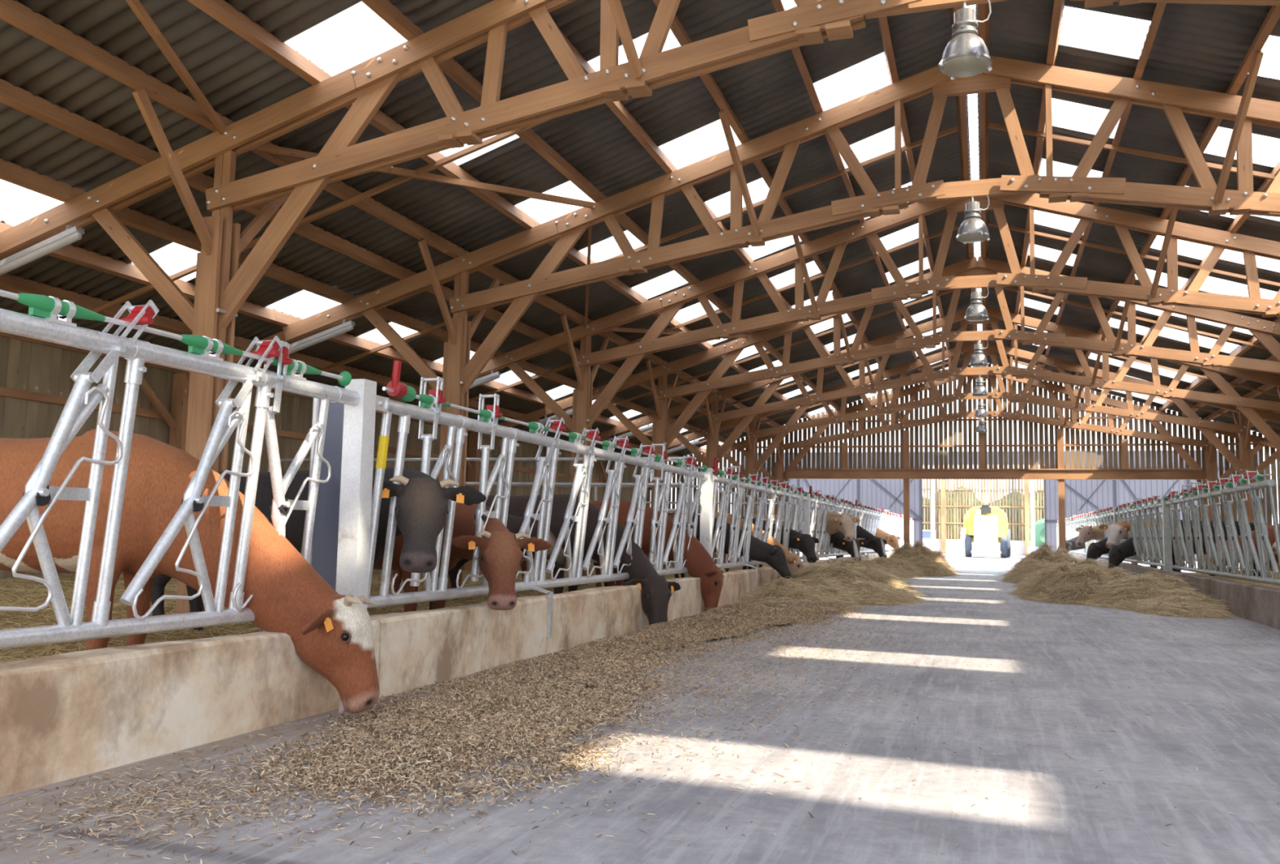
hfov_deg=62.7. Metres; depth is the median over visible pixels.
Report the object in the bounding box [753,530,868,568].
cow
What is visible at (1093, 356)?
rooflight
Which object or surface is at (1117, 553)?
cow
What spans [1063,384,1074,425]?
brace
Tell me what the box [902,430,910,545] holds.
post
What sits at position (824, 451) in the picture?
wall
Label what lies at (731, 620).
chopped feed
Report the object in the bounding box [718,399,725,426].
brace
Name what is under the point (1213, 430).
brace
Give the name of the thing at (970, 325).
batten
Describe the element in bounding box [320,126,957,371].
batten
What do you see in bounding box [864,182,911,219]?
rooflight
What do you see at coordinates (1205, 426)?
roof truss
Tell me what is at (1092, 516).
barrier
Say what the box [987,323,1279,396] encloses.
batten
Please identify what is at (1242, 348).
purlin
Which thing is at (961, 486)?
hedge
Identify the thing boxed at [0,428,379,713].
cow
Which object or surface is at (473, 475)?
wall post
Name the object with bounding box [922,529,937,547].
vehicle
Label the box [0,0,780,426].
purlin
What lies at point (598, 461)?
brace
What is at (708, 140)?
rooflight
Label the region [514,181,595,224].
rooflight
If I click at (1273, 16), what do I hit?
purlin
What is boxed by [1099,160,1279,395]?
purlin
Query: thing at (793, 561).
cow
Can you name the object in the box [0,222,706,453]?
purlin
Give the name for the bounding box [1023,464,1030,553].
post
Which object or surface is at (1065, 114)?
rooflight
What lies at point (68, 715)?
wall
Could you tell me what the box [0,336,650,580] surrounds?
wall
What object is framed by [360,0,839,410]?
purlin
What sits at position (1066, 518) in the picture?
barrier
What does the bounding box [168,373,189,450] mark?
wall post
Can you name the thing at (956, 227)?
batten
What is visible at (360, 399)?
barrier
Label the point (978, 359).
lamp
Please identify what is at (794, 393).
rooflight
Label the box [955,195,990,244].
lamp
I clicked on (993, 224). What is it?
batten
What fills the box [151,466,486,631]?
cow
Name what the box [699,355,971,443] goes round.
batten
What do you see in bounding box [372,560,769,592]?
floor
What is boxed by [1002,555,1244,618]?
pile
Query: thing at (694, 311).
rooflight
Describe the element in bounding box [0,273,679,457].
purlin
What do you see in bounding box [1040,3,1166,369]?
purlin
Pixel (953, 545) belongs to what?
wall
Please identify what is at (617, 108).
purlin
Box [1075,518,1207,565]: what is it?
cow
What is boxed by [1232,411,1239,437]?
brace
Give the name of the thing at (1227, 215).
rooflight
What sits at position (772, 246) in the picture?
rooflight
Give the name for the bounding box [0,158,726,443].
purlin
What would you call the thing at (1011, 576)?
pile
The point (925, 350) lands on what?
rooflight
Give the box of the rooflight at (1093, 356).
[1088,352,1123,366]
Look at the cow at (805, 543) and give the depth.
19.74 m
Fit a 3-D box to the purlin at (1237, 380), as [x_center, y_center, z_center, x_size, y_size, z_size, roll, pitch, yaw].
[10.702,-2.212,14.573,0.118,0.175,36.196,-1,-6,18]
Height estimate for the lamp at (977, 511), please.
0.300 m
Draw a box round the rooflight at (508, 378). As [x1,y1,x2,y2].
[493,369,535,385]
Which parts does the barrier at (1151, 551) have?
post, rail, rail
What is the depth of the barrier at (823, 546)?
24.17 m
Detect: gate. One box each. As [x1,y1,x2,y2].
[267,454,690,591]
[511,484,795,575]
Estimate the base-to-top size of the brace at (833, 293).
1.186 m
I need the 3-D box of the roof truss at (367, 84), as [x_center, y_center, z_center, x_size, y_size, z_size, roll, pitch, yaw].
[2.315,-2.814,7.485,21.650,3.780,0.228,-1,-6,18]
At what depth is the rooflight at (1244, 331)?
20.73 m
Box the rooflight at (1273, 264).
[1218,248,1279,272]
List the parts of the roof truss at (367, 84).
splice plate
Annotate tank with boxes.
[1028,518,1044,547]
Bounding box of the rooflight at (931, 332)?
[913,327,942,337]
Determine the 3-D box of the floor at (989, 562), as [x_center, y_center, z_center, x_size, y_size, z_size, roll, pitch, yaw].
[20.109,7.319,61.301,28.000,0.136,60.160,-1,-6,18]
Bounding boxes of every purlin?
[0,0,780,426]
[0,78,749,432]
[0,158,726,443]
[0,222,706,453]
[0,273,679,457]
[186,0,812,419]
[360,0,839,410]
[558,27,868,399]
[652,0,895,389]
[771,0,925,382]
[877,16,951,363]
[949,6,976,330]
[977,3,989,366]
[1008,0,1065,365]
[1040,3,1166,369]
[1070,5,1279,386]
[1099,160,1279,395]
[1159,317,1279,411]
[1182,355,1277,417]
[1203,375,1279,420]
[1250,411,1279,427]
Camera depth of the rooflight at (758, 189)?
14.75 m
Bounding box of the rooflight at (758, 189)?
[704,177,769,217]
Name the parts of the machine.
tank, panel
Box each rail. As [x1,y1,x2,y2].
[0,386,650,489]
[742,442,1257,448]
[839,416,1125,422]
[922,488,1044,490]
[922,505,1044,507]
[922,521,1030,524]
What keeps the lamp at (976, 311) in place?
hanging from the roof truss at (670, 304)
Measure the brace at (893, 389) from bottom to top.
1.186 m
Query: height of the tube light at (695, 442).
0.521 m
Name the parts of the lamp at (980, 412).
glass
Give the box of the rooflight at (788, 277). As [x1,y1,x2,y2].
[768,260,821,288]
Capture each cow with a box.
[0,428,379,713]
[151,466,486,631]
[373,499,551,611]
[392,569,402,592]
[429,505,566,609]
[448,493,680,627]
[520,514,697,586]
[589,498,726,611]
[593,511,791,586]
[645,511,804,578]
[667,516,818,577]
[746,511,860,568]
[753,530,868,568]
[817,522,900,559]
[835,524,887,557]
[1057,535,1164,568]
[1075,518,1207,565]
[1085,537,1231,572]
[1098,518,1245,574]
[1107,520,1271,576]
[1207,523,1279,576]
[1271,540,1277,554]
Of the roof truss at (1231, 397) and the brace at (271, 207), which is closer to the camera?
the brace at (271, 207)
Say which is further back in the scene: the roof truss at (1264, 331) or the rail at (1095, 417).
the rail at (1095, 417)
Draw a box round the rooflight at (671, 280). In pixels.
[631,270,688,298]
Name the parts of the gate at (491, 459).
rail, rail, rail, rail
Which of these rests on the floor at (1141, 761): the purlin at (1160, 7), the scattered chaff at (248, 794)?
the scattered chaff at (248, 794)
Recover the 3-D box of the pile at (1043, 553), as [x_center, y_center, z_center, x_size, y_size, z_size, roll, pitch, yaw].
[11.202,3.464,28.671,2.735,1.007,5.357,-1,-6,21]
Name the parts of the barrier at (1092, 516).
post, rail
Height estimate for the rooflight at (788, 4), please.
0.360 m
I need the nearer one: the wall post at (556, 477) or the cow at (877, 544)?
the wall post at (556, 477)
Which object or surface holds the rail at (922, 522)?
attached to the far wall slats
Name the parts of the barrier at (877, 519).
rail, rail, post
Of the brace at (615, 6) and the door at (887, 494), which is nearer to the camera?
the brace at (615, 6)
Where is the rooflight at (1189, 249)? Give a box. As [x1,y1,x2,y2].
[1151,235,1213,259]
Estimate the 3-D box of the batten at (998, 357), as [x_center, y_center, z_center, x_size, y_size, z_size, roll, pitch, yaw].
[14.751,-0.856,29.097,9.715,3.006,0.050,-1,-6,18]
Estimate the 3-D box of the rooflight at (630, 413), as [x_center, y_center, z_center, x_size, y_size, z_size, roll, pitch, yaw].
[-0.250,-0.485,27.075,0.950,0.369,0.980,-1,-6,18]
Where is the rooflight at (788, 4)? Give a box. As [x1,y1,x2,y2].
[781,0,796,10]
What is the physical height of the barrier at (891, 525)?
1.892 m
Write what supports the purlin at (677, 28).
on the roof truss at (367, 84)
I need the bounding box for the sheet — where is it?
[311,399,344,590]
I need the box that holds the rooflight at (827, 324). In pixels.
[809,313,850,333]
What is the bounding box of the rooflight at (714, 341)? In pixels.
[706,337,726,344]
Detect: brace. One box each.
[125,0,225,134]
[125,364,177,428]
[132,88,212,255]
[239,195,288,254]
[251,143,594,208]
[417,238,456,344]
[466,455,472,469]
[471,277,500,337]
[560,313,583,391]
[584,226,591,326]
[591,336,608,382]
[597,460,607,482]
[606,327,748,337]
[607,0,642,78]
[645,358,661,419]
[666,373,678,409]
[704,397,713,439]
[718,109,759,236]
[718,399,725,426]
[746,425,751,453]
[755,418,760,441]
[773,426,780,463]
[792,234,817,313]
[831,291,852,359]
[860,337,875,390]
[877,364,890,411]
[892,387,902,427]
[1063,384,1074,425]
[1075,358,1088,408]
[1091,331,1105,384]
[1114,275,1135,351]
[1150,208,1177,297]
[1208,420,1216,462]
[1213,51,1263,203]
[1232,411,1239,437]
[1244,408,1253,450]
[1277,386,1279,398]
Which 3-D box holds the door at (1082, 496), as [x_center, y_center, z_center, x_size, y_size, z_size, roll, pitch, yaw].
[25.599,4.000,52.499,10.080,4.800,0.080,-1,-6,18]
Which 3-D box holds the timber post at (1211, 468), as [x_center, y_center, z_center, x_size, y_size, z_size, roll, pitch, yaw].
[16.753,2.094,30.802,0.307,4.330,0.274,-1,-6,18]
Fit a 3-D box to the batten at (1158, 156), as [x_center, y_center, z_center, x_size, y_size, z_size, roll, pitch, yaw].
[9.143,-2.589,12.081,9.715,3.006,0.050,-1,-6,18]
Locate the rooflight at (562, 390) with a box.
[546,384,573,399]
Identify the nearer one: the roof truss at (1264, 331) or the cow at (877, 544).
the roof truss at (1264, 331)
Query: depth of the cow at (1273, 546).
16.19 m
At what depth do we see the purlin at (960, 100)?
14.44 m
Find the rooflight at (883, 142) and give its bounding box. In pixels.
[840,126,903,168]
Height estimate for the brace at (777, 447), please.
1.153 m
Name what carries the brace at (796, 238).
attached to the roof truss at (670, 304)
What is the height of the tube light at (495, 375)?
0.521 m
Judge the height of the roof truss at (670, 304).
3.780 m
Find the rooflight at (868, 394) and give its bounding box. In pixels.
[865,388,892,396]
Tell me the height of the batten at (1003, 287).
3.006 m
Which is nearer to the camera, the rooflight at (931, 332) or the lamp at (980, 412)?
the rooflight at (931, 332)
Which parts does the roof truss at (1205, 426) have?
splice plate, splice plate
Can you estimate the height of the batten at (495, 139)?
3.006 m
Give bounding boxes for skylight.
[961,4,982,342]
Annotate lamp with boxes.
[937,0,991,79]
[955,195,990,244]
[964,286,988,321]
[968,339,988,367]
[971,374,987,396]
[973,399,987,417]
[975,417,987,432]
[975,509,980,515]
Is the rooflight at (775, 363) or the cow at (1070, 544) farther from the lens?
the cow at (1070, 544)
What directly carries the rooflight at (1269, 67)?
attached to the ceiling
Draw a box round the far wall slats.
[923,464,1044,540]
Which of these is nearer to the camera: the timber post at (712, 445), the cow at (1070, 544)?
the timber post at (712, 445)
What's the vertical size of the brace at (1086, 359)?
1.186 m
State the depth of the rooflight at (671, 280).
17.58 m
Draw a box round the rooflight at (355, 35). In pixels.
[284,1,407,76]
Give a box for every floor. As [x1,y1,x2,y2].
[0,569,1279,863]
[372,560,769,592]
[795,551,1226,572]
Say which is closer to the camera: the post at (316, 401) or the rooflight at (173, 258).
the post at (316, 401)
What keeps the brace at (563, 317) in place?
attached to the timber post at (582, 400)
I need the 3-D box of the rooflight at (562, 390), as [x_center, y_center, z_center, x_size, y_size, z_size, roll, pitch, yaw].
[-1.652,-0.918,22.821,0.950,0.369,0.980,-1,-6,18]
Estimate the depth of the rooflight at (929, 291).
23.12 m
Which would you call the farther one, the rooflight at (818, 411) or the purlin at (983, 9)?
the rooflight at (818, 411)
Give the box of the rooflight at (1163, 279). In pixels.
[1134,268,1187,289]
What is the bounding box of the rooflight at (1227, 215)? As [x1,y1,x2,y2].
[1186,186,1237,218]
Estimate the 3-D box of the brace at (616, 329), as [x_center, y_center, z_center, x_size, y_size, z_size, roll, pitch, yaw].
[0.654,-1.877,19.863,0.045,0.649,4.801,-4,-7,41]
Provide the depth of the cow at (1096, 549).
28.53 m
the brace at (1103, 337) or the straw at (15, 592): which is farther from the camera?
the brace at (1103, 337)
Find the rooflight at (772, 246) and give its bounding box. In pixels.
[743,235,801,260]
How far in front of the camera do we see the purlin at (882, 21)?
13.37 m
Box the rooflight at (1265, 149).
[1204,126,1279,167]
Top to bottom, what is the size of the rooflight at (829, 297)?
0.378 m
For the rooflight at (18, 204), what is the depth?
10.11 m
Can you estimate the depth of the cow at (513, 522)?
10.47 m
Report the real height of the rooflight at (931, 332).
0.360 m
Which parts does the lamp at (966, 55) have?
glass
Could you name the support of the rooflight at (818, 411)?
attached to the ceiling
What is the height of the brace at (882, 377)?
1.186 m
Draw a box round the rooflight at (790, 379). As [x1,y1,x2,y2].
[768,377,793,385]
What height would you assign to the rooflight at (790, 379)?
0.375 m
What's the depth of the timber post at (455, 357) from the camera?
13.51 m
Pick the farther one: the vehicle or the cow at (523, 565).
the vehicle
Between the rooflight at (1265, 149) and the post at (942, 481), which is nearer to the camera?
the rooflight at (1265, 149)
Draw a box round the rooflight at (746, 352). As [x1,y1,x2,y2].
[734,345,765,360]
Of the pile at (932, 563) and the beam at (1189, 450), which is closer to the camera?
the pile at (932, 563)
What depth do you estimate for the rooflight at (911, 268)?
20.77 m
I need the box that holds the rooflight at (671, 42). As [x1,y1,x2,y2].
[587,29,680,71]
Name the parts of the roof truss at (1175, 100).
splice plate, splice plate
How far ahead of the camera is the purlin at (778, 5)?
13.28 m
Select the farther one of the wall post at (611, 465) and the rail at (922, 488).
the rail at (922, 488)
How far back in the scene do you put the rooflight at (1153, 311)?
21.22 m
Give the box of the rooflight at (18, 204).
[0,178,63,226]
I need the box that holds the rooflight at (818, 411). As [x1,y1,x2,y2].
[808,404,833,415]
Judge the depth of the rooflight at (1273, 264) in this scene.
16.42 m
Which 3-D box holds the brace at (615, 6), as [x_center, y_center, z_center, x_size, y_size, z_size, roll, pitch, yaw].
[-0.255,-3.373,7.758,0.050,1.186,1.106,-2,-6,29]
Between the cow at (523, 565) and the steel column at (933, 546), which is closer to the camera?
the cow at (523, 565)
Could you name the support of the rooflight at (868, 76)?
attached to the ceiling
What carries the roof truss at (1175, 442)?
on the wall post
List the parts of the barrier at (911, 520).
post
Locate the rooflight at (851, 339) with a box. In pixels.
[824,333,856,351]
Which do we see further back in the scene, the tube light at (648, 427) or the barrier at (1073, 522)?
the barrier at (1073, 522)
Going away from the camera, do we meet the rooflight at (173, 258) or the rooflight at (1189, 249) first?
the rooflight at (173, 258)
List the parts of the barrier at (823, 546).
lever, rail, rail, post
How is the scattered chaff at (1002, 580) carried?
on the floor at (1141, 761)
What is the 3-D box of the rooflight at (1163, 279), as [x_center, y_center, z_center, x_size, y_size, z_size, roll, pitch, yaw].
[9.289,-2.771,18.832,0.930,0.363,0.980,-1,-6,18]
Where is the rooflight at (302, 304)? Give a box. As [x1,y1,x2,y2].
[266,289,340,319]
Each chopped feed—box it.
[206,648,701,831]
[548,600,877,662]
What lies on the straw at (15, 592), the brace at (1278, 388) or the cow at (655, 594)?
the cow at (655, 594)
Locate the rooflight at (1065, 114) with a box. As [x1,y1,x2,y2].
[1051,97,1120,138]
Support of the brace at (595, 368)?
attached to the timber post at (582, 400)
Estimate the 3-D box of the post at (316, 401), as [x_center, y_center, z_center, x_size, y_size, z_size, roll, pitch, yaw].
[-2.098,0.616,6.679,0.037,1.760,0.037,-4,-7,41]
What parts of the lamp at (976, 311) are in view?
glass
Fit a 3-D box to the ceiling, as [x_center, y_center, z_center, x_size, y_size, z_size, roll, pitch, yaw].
[5.243,-2.276,16.381,22.620,3.521,36.200,-1,-6,18]
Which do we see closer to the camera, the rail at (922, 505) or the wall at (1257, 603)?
the wall at (1257, 603)
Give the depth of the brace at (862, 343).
24.86 m
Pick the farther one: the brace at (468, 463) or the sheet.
the brace at (468, 463)
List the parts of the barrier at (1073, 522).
post, rail, rail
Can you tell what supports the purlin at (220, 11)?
attached to the ceiling
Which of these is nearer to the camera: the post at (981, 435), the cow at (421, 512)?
the cow at (421, 512)
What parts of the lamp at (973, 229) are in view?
glass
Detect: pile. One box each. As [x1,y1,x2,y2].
[737,555,933,608]
[862,555,931,581]
[886,539,963,576]
[994,556,1134,586]
[998,541,1077,577]
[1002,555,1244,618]
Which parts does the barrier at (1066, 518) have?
post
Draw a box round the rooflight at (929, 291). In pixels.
[902,290,932,302]
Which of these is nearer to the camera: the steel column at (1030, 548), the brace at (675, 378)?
the brace at (675, 378)
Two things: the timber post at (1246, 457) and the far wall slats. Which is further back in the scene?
the far wall slats
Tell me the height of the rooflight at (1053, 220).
0.360 m
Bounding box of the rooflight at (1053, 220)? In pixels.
[1034,209,1084,235]
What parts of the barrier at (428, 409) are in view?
lever, locking handle, link plate, rail, link plate, control rod, rail, link plate, post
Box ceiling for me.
[0,0,1279,461]
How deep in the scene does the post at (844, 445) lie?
34.20 m
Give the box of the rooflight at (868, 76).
[813,52,890,111]
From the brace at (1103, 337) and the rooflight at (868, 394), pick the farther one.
the rooflight at (868, 394)
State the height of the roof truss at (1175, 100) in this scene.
3.780 m
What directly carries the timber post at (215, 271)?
on the floor at (465, 572)
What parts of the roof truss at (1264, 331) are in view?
splice plate, splice plate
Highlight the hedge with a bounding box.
[922,485,1043,540]
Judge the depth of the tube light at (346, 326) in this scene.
14.21 m
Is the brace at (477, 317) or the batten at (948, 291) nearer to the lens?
the brace at (477, 317)
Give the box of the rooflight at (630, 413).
[609,409,641,421]
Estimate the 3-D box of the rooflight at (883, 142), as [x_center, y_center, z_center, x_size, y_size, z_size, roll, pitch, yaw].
[3.161,-3.866,14.299,0.920,0.360,0.980,-1,-6,18]
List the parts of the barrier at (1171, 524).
post, control rod, rail, rail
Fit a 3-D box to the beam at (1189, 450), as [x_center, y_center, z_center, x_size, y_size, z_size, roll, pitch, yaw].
[18.141,1.382,55.525,26.000,0.700,0.150,-1,-6,18]
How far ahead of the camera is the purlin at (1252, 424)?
27.90 m
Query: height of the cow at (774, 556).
1.288 m
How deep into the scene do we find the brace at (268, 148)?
11.47 m
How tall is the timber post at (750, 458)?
4.330 m
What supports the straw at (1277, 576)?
on the floor
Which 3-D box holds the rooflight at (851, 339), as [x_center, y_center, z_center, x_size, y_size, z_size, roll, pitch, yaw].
[4.974,-2.207,25.529,0.980,0.378,0.980,-1,-6,18]
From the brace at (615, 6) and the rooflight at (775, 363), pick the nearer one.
the brace at (615, 6)
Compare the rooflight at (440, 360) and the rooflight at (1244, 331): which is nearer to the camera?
the rooflight at (440, 360)
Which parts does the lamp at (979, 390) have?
glass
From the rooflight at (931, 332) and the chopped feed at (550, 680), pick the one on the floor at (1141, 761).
the chopped feed at (550, 680)
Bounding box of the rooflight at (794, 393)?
[782,385,812,398]
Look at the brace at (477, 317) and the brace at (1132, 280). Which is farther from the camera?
the brace at (1132, 280)
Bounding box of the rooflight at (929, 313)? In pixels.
[902,306,938,325]
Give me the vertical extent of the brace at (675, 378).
1.153 m
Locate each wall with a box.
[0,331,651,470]
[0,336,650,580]
[0,551,894,796]
[666,363,1279,570]
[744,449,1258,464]
[937,538,1031,555]
[1067,552,1279,629]
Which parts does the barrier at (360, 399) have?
link plate, rail, control rod, rail, link plate, link plate, post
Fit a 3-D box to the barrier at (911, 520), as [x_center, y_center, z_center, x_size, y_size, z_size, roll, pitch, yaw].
[12.367,4.807,48.749,0.274,1.892,8.160,-1,-6,18]
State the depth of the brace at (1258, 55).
10.39 m
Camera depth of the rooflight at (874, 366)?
29.86 m
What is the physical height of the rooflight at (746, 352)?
0.375 m
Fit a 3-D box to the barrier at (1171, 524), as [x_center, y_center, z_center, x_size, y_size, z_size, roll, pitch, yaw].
[8.950,1.519,16.550,0.243,1.545,8.160,-1,-6,18]
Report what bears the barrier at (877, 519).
on the wall at (68, 715)
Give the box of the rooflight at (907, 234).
[877,222,918,253]
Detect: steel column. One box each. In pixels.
[927,466,938,551]
[1027,466,1039,554]
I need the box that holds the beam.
[786,468,1202,479]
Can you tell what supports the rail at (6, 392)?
attached to the wall at (26, 366)
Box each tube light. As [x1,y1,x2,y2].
[0,224,84,275]
[284,319,355,354]
[469,369,501,388]
[537,408,572,424]
[608,423,652,442]
[666,439,699,453]
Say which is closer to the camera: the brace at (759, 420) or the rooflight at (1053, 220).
the rooflight at (1053, 220)
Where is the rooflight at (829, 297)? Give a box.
[791,290,833,308]
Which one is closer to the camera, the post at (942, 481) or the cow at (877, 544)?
the cow at (877, 544)
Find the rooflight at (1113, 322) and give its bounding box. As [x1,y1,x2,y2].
[1108,317,1149,335]
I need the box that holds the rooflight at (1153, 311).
[1118,301,1162,315]
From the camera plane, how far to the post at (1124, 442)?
31.59 m
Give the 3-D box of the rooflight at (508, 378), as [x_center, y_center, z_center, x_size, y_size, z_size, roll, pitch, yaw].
[-2.381,-1.144,20.609,0.950,0.369,0.980,-1,-6,18]
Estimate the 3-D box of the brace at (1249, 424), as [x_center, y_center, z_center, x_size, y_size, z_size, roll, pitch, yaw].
[15.181,-0.147,26.180,0.050,1.153,1.022,-1,-6,18]
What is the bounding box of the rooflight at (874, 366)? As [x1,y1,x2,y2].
[848,362,878,377]
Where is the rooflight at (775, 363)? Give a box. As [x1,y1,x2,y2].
[748,360,782,371]
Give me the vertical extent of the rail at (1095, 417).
0.060 m
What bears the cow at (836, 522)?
on the floor at (465, 572)
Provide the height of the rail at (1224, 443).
0.060 m
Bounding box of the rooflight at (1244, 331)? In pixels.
[1171,312,1252,334]
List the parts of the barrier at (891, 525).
rail, post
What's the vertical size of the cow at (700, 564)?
1.437 m
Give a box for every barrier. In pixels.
[0,288,389,649]
[367,360,713,636]
[711,457,809,588]
[801,485,856,564]
[854,499,883,559]
[881,507,901,553]
[899,513,913,545]
[1056,517,1073,551]
[1068,513,1087,554]
[1085,506,1114,558]
[1113,494,1173,568]
[1161,469,1279,585]
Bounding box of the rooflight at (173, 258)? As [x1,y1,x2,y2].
[129,242,199,281]
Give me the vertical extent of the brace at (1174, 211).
1.186 m
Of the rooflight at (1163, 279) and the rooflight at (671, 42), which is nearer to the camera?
the rooflight at (671, 42)
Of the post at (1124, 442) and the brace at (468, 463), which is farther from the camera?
the post at (1124, 442)
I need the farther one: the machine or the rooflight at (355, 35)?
the machine
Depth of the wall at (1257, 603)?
14.54 m
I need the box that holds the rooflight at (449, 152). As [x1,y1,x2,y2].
[439,106,519,165]
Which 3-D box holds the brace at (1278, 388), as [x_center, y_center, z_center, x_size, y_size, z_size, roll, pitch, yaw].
[14.137,-0.469,23.014,0.050,1.153,1.022,-1,-6,18]
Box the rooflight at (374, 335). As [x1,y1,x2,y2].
[357,321,417,344]
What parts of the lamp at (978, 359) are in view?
glass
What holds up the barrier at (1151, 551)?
on the wall at (1257, 603)
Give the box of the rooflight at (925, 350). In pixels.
[915,342,946,355]
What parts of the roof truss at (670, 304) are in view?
splice plate, splice plate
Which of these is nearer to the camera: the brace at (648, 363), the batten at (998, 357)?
the brace at (648, 363)
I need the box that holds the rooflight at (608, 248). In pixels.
[578,230,644,262]
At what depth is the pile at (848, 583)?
15.79 m
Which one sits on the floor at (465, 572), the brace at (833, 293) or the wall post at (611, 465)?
the wall post at (611, 465)
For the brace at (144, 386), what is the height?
0.812 m
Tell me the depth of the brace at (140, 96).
8.82 m
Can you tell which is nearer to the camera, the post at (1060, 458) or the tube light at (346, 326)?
the tube light at (346, 326)
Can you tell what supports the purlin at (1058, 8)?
on the roof truss at (367, 84)
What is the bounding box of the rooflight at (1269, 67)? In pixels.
[1248,35,1279,79]
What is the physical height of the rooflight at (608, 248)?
0.375 m
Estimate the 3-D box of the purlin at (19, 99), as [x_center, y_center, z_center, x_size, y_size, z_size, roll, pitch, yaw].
[-1.609,-1.623,18.571,0.118,0.175,36.196,-1,-6,18]
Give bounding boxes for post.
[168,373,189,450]
[175,150,240,613]
[308,397,319,565]
[439,271,471,588]
[463,433,479,569]
[546,460,558,564]
[570,334,592,585]
[606,462,613,498]
[650,373,667,576]
[706,400,719,564]
[744,419,755,515]
[774,438,783,515]
[841,442,848,468]
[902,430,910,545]
[940,464,946,553]
[978,417,985,468]
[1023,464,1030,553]
[1057,428,1066,551]
[1120,439,1128,468]
[1204,436,1217,520]
[1239,412,1257,573]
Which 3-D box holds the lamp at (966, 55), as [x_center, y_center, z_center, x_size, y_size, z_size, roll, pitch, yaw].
[2.314,-2.858,7.483,0.365,0.602,0.365,-1,-6,18]
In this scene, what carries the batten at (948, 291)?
attached to the purlin at (882, 21)
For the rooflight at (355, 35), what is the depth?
8.96 m
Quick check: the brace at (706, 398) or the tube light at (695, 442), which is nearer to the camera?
the brace at (706, 398)
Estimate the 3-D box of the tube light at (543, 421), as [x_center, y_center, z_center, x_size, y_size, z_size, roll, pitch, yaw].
[-1.626,-0.407,22.802,1.215,0.521,0.100,-1,-6,18]
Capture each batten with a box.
[91,0,826,313]
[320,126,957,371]
[468,224,960,402]
[546,289,953,427]
[613,324,971,444]
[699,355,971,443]
[987,221,1279,287]
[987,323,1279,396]
[988,123,1275,179]
[988,355,1279,429]
[1002,286,1266,349]
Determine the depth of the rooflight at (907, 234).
18.54 m
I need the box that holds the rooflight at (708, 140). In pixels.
[658,119,741,169]
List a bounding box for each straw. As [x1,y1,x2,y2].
[0,572,564,662]
[1184,569,1279,588]
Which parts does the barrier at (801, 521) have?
lever, control rod, rail, rail, post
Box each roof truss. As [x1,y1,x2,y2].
[0,0,1279,331]
[177,55,1279,394]
[375,193,1279,431]
[470,256,1279,449]
[559,306,1279,465]
[607,340,1279,476]
[671,366,1275,484]
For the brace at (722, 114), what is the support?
attached to the roof truss at (1175, 100)
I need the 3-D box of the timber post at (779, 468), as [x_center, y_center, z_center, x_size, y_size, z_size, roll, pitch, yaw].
[4.619,2.240,34.787,0.307,4.330,0.274,-1,-6,18]
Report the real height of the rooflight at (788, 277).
0.378 m
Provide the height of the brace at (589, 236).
0.603 m
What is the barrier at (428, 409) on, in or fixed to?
on the wall at (68, 715)
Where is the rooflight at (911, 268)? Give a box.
[885,257,928,283]
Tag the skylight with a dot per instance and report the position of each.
(973, 108)
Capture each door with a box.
[743,464,922,553]
[1044,463,1266,561]
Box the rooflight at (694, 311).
[673,300,719,323]
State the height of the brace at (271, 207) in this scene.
1.153 m
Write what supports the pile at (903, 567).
on the floor at (1141, 761)
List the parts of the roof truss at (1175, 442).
splice plate, splice plate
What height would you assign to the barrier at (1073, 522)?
1.545 m
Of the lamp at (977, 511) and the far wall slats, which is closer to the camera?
the lamp at (977, 511)
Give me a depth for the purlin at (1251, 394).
25.71 m
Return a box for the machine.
[960,504,1010,557]
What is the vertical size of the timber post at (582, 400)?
4.330 m
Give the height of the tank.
2.200 m
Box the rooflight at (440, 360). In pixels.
[433,351,475,364]
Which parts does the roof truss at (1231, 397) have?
splice plate, splice plate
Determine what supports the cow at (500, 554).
on the floor at (465, 572)
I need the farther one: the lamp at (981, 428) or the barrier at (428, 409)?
the lamp at (981, 428)
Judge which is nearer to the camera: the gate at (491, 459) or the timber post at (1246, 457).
the gate at (491, 459)
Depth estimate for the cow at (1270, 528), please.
18.14 m
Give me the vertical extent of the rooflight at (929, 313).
0.360 m
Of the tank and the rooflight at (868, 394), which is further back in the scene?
the tank
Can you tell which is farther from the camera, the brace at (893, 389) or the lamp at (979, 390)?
the brace at (893, 389)
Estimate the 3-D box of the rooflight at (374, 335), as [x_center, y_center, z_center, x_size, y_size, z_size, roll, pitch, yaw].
[-3.784,-1.577,16.355,0.950,0.369,0.980,-1,-6,18]
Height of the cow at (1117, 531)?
1.551 m
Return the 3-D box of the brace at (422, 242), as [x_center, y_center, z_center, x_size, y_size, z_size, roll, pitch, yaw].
[-2.512,-1.734,13.133,0.050,1.153,1.022,-1,-6,18]
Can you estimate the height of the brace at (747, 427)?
1.153 m
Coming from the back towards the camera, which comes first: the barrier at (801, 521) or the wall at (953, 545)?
the wall at (953, 545)
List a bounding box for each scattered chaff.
[0,605,1079,863]
[80,580,1279,862]

